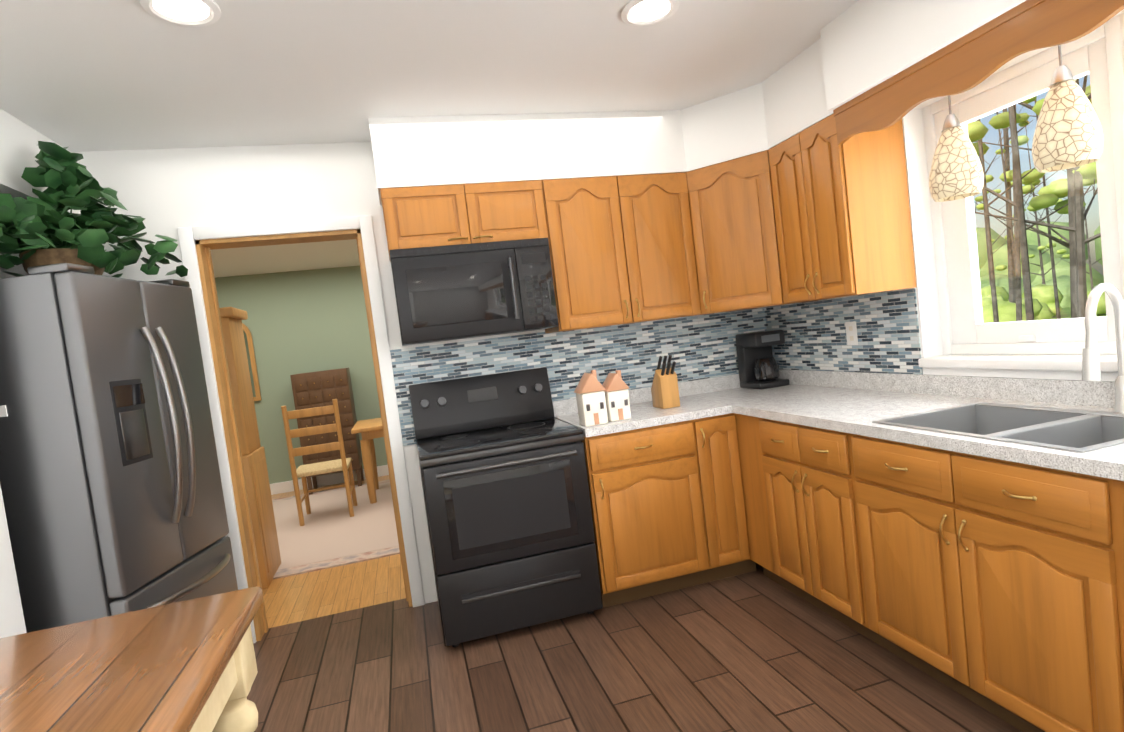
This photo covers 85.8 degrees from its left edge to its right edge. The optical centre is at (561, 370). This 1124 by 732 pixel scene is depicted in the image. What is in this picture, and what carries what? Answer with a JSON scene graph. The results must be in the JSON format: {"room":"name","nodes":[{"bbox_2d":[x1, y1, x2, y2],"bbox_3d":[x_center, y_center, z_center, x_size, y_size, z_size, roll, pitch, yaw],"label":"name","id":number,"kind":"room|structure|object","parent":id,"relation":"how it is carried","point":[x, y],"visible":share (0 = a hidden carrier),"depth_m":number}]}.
{"room":"kitchen","nodes":[
{"label":"kitchen","id":0,"kind":"room"},
{"bbox_2d":[0,109,80,637],"bbox_3d":[-1.908,0.326,0.399,0.820,2.500,5.000,-8,3,-15],"label":"wall","id":1,"kind":"structure","parent":0,"point":[19,148],"depth_m":2.33},
{"bbox_2d":[242,323,261,400],"bbox_3d":[-3.581,-0.100,6.597,0.435,0.920,0.032,-8,3,-15],"label":"door","id":2,"kind":"structure","parent":0,"point":[252,364],"depth_m":6.63},
{"bbox_2d":[0,142,544,641],"bbox_3d":[-0.723,0.012,3.366,4.670,2.500,0.140,-8,3,-15],"label":"wall","id":3,"kind":"structure","parent":0,"point":[166,192],"depth_m":3.05},
{"bbox_2d":[177,215,424,642],"bbox_3d":[-1.335,0.289,3.211,0.915,2.115,0.178,-8,3,-15],"label":"door frame","id":4,"kind":"structure","parent":3,"relation":"attached to","point":[187,236],"depth_m":3.12},
{"bbox_2d":[380,184,483,261],"bbox_3d":[-0.679,-0.753,3.107,0.446,0.304,0.332,-8,3,-15],"label":"upper cabinet","id":5,"kind":"object","parent":3,"relation":"attached to","point":[440,215],"depth_m":2.95},
{"bbox_2d":[390,238,558,345],"bbox_3d":[-0.456,-0.398,3.108,0.770,0.447,0.453,-8,3,-15],"label":"over-the-range microwave","id":6,"kind":"object","parent":5,"relation":"attached to","point":[454,292],"visible":1,"depth_m":2.93},
{"bbox_2d":[476,180,551,241],"bbox_3d":[-0.342,-0.799,3.195,0.444,0.304,0.332,-8,3,-15],"label":"upper cabinet","id":7,"kind":"object","parent":3,"relation":"attached to","point":[516,210],"depth_m":3.05},
{"bbox_2d":[390,308,765,445],"bbox_3d":[0.210,0.000,3.538,2.290,0.520,0.005,-8,3,-15],"label":"backsplash","id":8,"kind":"structure","parent":3,"relation":"attached to","point":[697,347],"depth_m":3.52},
{"bbox_2d":[544,177,623,332],"bbox_3d":[0.123,-0.623,3.323,0.462,0.780,0.332,-8,3,-15],"label":"upper cabinet","id":9,"kind":"object","parent":3,"relation":"attached to","point":[583,263],"depth_m":3.15},
{"bbox_2d":[604,173,695,323],"bbox_3d":[0.486,-0.671,3.398,0.505,0.780,0.372,-8,3,-15],"label":"upper cabinet","id":10,"kind":"object","parent":3,"relation":"attached to","point":[650,243],"depth_m":3.24},
{"bbox_2d":[210,239,359,277],"bbox_3d":[-1.909,-1.177,5.138,6.800,0.060,3.950,-8,3,-15],"label":"ceiling","id":11,"kind":"structure","parent":0,"point":[228,262],"depth_m":5.89},
{"bbox_2d":[215,266,387,483],"bbox_3d":[-2.248,0.015,7.049,7.040,2.440,0.140,-8,3,-15],"label":"wall","id":12,"kind":"structure","parent":0,"point":[304,321],"depth_m":6.76},
{"bbox_2d":[270,465,388,494],"bbox_3d":[-2.088,1.167,7.038,6.800,0.120,0.020,-8,3,-15],"label":"baseboard","id":13,"kind":"structure","parent":12,"relation":"attached to","point":[288,486],"depth_m":6.87},
{"bbox_2d":[0,0,857,151],"bbox_3d":[-0.216,-1.194,0.810,4.670,0.060,5.000,-8,3,-15],"label":"ceiling","id":14,"kind":"structure","parent":0,"point":[91,75],"depth_m":2.37},
{"bbox_2d":[140,0,220,26],"bbox_3d":[-1.159,-1.103,1.845,0.210,0.010,0.210,-8,3,-15],"label":"recessed light","id":15,"kind":"object","parent":14,"relation":"in","point":[193,13],"visible":1,"depth_m":1.86},
{"bbox_2d":[621,0,678,25],"bbox_3d":[0.319,-1.303,2.192,0.210,0.010,0.210,-8,3,-15],"label":"recessed light","id":16,"kind":"object","parent":14,"relation":"in","point":[641,12],"visible":1,"depth_m":2.20},
{"bbox_2d":[368,0,1025,204],"bbox_3d":[0.732,-1.127,1.065,2.240,0.330,5.000,-8,3,-15],"label":"bulkhead","id":17,"kind":"object","parent":14,"relation":"attached to","point":[858,48],"visible":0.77,"depth_m":2.97},
{"bbox_2d":[929,96,983,201],"bbox_3d":[1.454,-0.881,2.256,0.174,0.467,0.174,-8,3,-15],"label":"pendant light","id":18,"kind":"object","parent":17,"relation":"hanging from","point":[956,172],"visible":0.88,"depth_m":2.21},
{"bbox_2d":[833,0,1123,144],"bbox_3d":[1.652,-0.969,0.715,0.026,0.164,3.805,-8,3,-15],"label":"scalloped valance","id":19,"kind":"object","parent":17,"relation":"attached to","point":[972,59],"visible":1,"depth_m":1.94},
{"bbox_2d":[1032,45,1103,172],"bbox_3d":[1.554,-0.872,1.880,0.174,0.467,0.174,-8,3,-15],"label":"pendant light","id":20,"kind":"object","parent":17,"relation":"hanging from","point":[1068,133],"visible":0.88,"depth_m":1.84},
{"bbox_2d":[247,475,1021,731],"bbox_3d":[-0.947,1.363,2.797,6.800,0.060,9.090,-8,3,-15],"label":"floor","id":21,"kind":"structure","parent":0,"point":[757,650],"depth_m":2.49},
{"bbox_2d":[0,263,237,632],"bbox_3d":[-1.918,0.545,2.516,0.787,1.828,0.724,-7,3,-1],"label":"refrigerator","id":22,"kind":"object","parent":21,"relation":"on","point":[112,490],"visible":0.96,"depth_m":2.18},
{"bbox_2d":[0,141,187,277],"bbox_3d":[-2.040,-0.635,2.395,0.882,0.550,0.952,-8,3,-15],"label":"potted plant","id":23,"kind":"object","parent":22,"relation":"on","point":[46,227],"visible":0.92,"depth_m":2.37},
{"bbox_2d":[0,586,262,731],"bbox_3d":[-0.968,0.996,0.808,0.985,0.900,0.915,-8,3,-15],"label":"table","id":24,"kind":"object","parent":21,"relation":"on","point":[187,666],"visible":1,"depth_m":1.05},
{"bbox_2d":[219,307,280,588],"bbox_3d":[-2.385,0.534,3.931,0.770,1.800,0.460,-8,3,-15],"label":"hutch","id":25,"kind":"object","parent":21,"relation":"on","point":[260,502],"visible":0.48,"depth_m":3.92},
{"bbox_2d":[290,367,363,494],"bbox_3d":[-2.555,0.651,6.642,0.560,1.300,0.420,-8,3,-15],"label":"upholstered chair","id":26,"kind":"object","parent":21,"relation":"on","point":[317,389],"visible":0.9,"depth_m":6.45},
{"bbox_2d":[272,479,399,578],"bbox_3d":[-1.581,1.250,5.452,3.250,0.013,2.650,-8,3,-15],"label":"area rug","id":27,"kind":"object","parent":21,"relation":"on","point":[331,533],"visible":0.29,"depth_m":4.92},
{"bbox_2d":[281,399,356,525],"bbox_3d":[-2.150,0.794,5.413,0.460,1.062,0.490,-8,3,-15],"label":"dining chair","id":28,"kind":"object","parent":27,"relation":"on","point":[344,464],"visible":0.98,"depth_m":5.21},
{"bbox_2d":[351,418,383,503],"bbox_3d":[-1.187,0.793,6.192,1.700,0.740,0.800,-8,3,-15],"label":"table","id":29,"kind":"object","parent":27,"relation":"on","point":[369,430],"visible":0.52,"depth_m":5.70},
{"bbox_2d":[409,367,602,646],"bbox_3d":[-0.300,0.633,3.051,0.760,1.202,0.697,-8,3,-15],"label":"range","id":30,"kind":"object","parent":21,"relation":"on","point":[510,525],"visible":1,"depth_m":2.80},
{"bbox_2d":[582,417,725,607],"bbox_3d":[0.385,0.703,3.275,0.624,0.874,0.624,-8,3,-15],"label":"base cabinet","id":31,"kind":"object","parent":21,"relation":"on","point":[653,492],"depth_m":2.98},
{"bbox_2d":[552,381,731,436],"bbox_3d":[0.400,0.197,3.265,0.780,0.125,0.639,-8,3,-15],"label":"countertop","id":32,"kind":"structure","parent":31,"relation":"on","point":[698,399],"depth_m":3.23},
{"bbox_2d":[574,370,607,426],"bbox_3d":[0.141,0.133,2.978,0.132,0.265,0.120,-8,3,-15],"label":"house","id":33,"kind":"object","parent":32,"relation":"on","point":[589,391],"visible":0.98,"depth_m":2.93},
{"bbox_2d":[602,370,630,421],"bbox_3d":[0.267,0.124,3.032,0.124,0.245,0.112,-8,3,-15],"label":"house","id":34,"kind":"object","parent":32,"relation":"on","point":[615,386],"visible":0.83,"depth_m":2.98},
{"bbox_2d":[651,355,679,408],"bbox_3d":[0.556,0.058,3.264,0.100,0.280,0.177,-8,3,-15],"label":"knife block","id":35,"kind":"object","parent":32,"relation":"on","point":[665,391],"visible":1,"depth_m":3.22},
{"bbox_2d":[710,414,741,577],"bbox_3d":[0.710,0.659,3.360,0.292,0.874,0.624,-8,3,-15],"label":"base cabinet","id":36,"kind":"object","parent":21,"relation":"on","point":[718,442],"depth_m":3.07},
{"bbox_2d":[726,413,777,582],"bbox_3d":[1.248,0.611,3.052,0.698,0.874,0.289,-8,3,-15],"label":"base cabinet","id":37,"kind":"object","parent":21,"relation":"on","point":[750,476],"depth_m":3.04},
{"bbox_2d":[762,418,1021,662],"bbox_3d":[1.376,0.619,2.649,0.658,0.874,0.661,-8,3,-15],"label":"base cabinet","id":38,"kind":"object","parent":21,"relation":"on","point":[995,587],"depth_m":2.13},
{"bbox_2d":[693,369,1123,480],"bbox_3d":[1.487,0.140,1.969,0.666,0.125,3.698,-8,3,-15],"label":"countertop","id":39,"kind":"structure","parent":38,"relation":"on","point":[857,403],"depth_m":2.40},
{"bbox_2d":[736,330,789,388],"bbox_3d":[1.208,-0.067,3.637,0.200,0.330,0.246,-8,3,-15],"label":"coffee maker","id":40,"kind":"object","parent":39,"relation":"on","point":[758,366],"visible":1,"depth_m":3.58},
{"bbox_2d":[872,402,1123,452],"bbox_3d":[1.478,0.251,1.940,0.508,0.179,0.708,-8,3,-15],"label":"sink basin","id":41,"kind":"object","parent":39,"relation":"in","point":[1077,430],"visible":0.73,"depth_m":1.98},
{"bbox_2d":[1082,283,1123,412],"bbox_3d":[1.661,-0.061,1.849,0.272,0.412,0.107,-8,3,-15],"label":"gooseneck faucet","id":42,"kind":"object","parent":39,"relation":"on","point":[1091,370],"visible":0.98,"depth_m":1.80},
{"bbox_2d":[922,355,1116,381],"bbox_3d":[2.039,-0.216,1.508,0.250,2.500,5.140,-8,3,-15],"label":"wall","id":43,"kind":"structure","parent":0,"point":[1033,356],"depth_m":2.31},
{"bbox_2d":[680,150,779,315],"bbox_3d":[0.999,-0.731,3.356,0.674,0.780,0.713,-8,3,-15],"label":"upper cabinet","id":44,"kind":"object","parent":43,"relation":"attached to","point":[729,226],"depth_m":3.19},
{"bbox_2d":[768,130,819,304],"bbox_3d":[1.254,-0.740,2.979,0.372,0.780,0.343,-8,3,-15],"label":"upper cabinet","id":45,"kind":"object","parent":43,"relation":"attached to","point":[788,160],"depth_m":2.91},
{"bbox_2d":[762,288,922,373],"bbox_3d":[1.453,-0.160,3.259,0.005,0.470,1.140,-8,3,-15],"label":"backsplash","id":46,"kind":"structure","parent":43,"relation":"attached to","point":[887,325],"depth_m":3.10},
{"bbox_2d":[845,321,857,344],"bbox_3d":[1.484,-0.190,3.102,0.005,0.120,0.075,-8,3,-15],"label":"outlet","id":47,"kind":"object","parent":46,"relation":"attached to","point":[851,333],"visible":1,"depth_m":3.10},
{"bbox_2d":[804,114,916,299],"bbox_3d":[1.328,-0.737,2.766,0.337,0.780,0.295,-8,3,-15],"label":"upper cabinet","id":48,"kind":"object","parent":43,"relation":"attached to","point":[815,212],"depth_m":2.64},
{"bbox_2d":[902,9,1123,357],"bbox_3d":[2.003,-0.583,1.313,0.181,1.107,2.884,-8,3,-15],"label":"window","id":49,"kind":"structure","parent":43,"relation":"in","point":[948,297],"depth_m":2.40},
{"bbox_2d":[918,358,1117,381],"bbox_3d":[2.025,0.011,1.318,0.139,0.073,2.890,-8,3,-15],"label":"window sill","id":50,"kind":"structure","parent":43,"relation":"attached to","point":[1063,369],"depth_m":2.28},
{"label":"outside","id":51,"kind":"structure","parent":0,"visible":0},
{"bbox_2d":[1052,307,1105,318],"bbox_3d":[55.617,-5.521,29.841,117.700,0.100,150.000,-8,3,-15],"label":"lawn","id":52,"kind":"structure","parent":51,"point":[1064,312],"depth_m":44.05},
{"bbox_2d":[967,75,1105,322],"bbox_3d":[37.552,-12.955,26.062,81.756,29.553,188.404,-8,3,-15],"label":"trees","id":53,"kind":"object","parent":52,"relation":"on","point":[1028,275],"depth_m":23.28}
]}

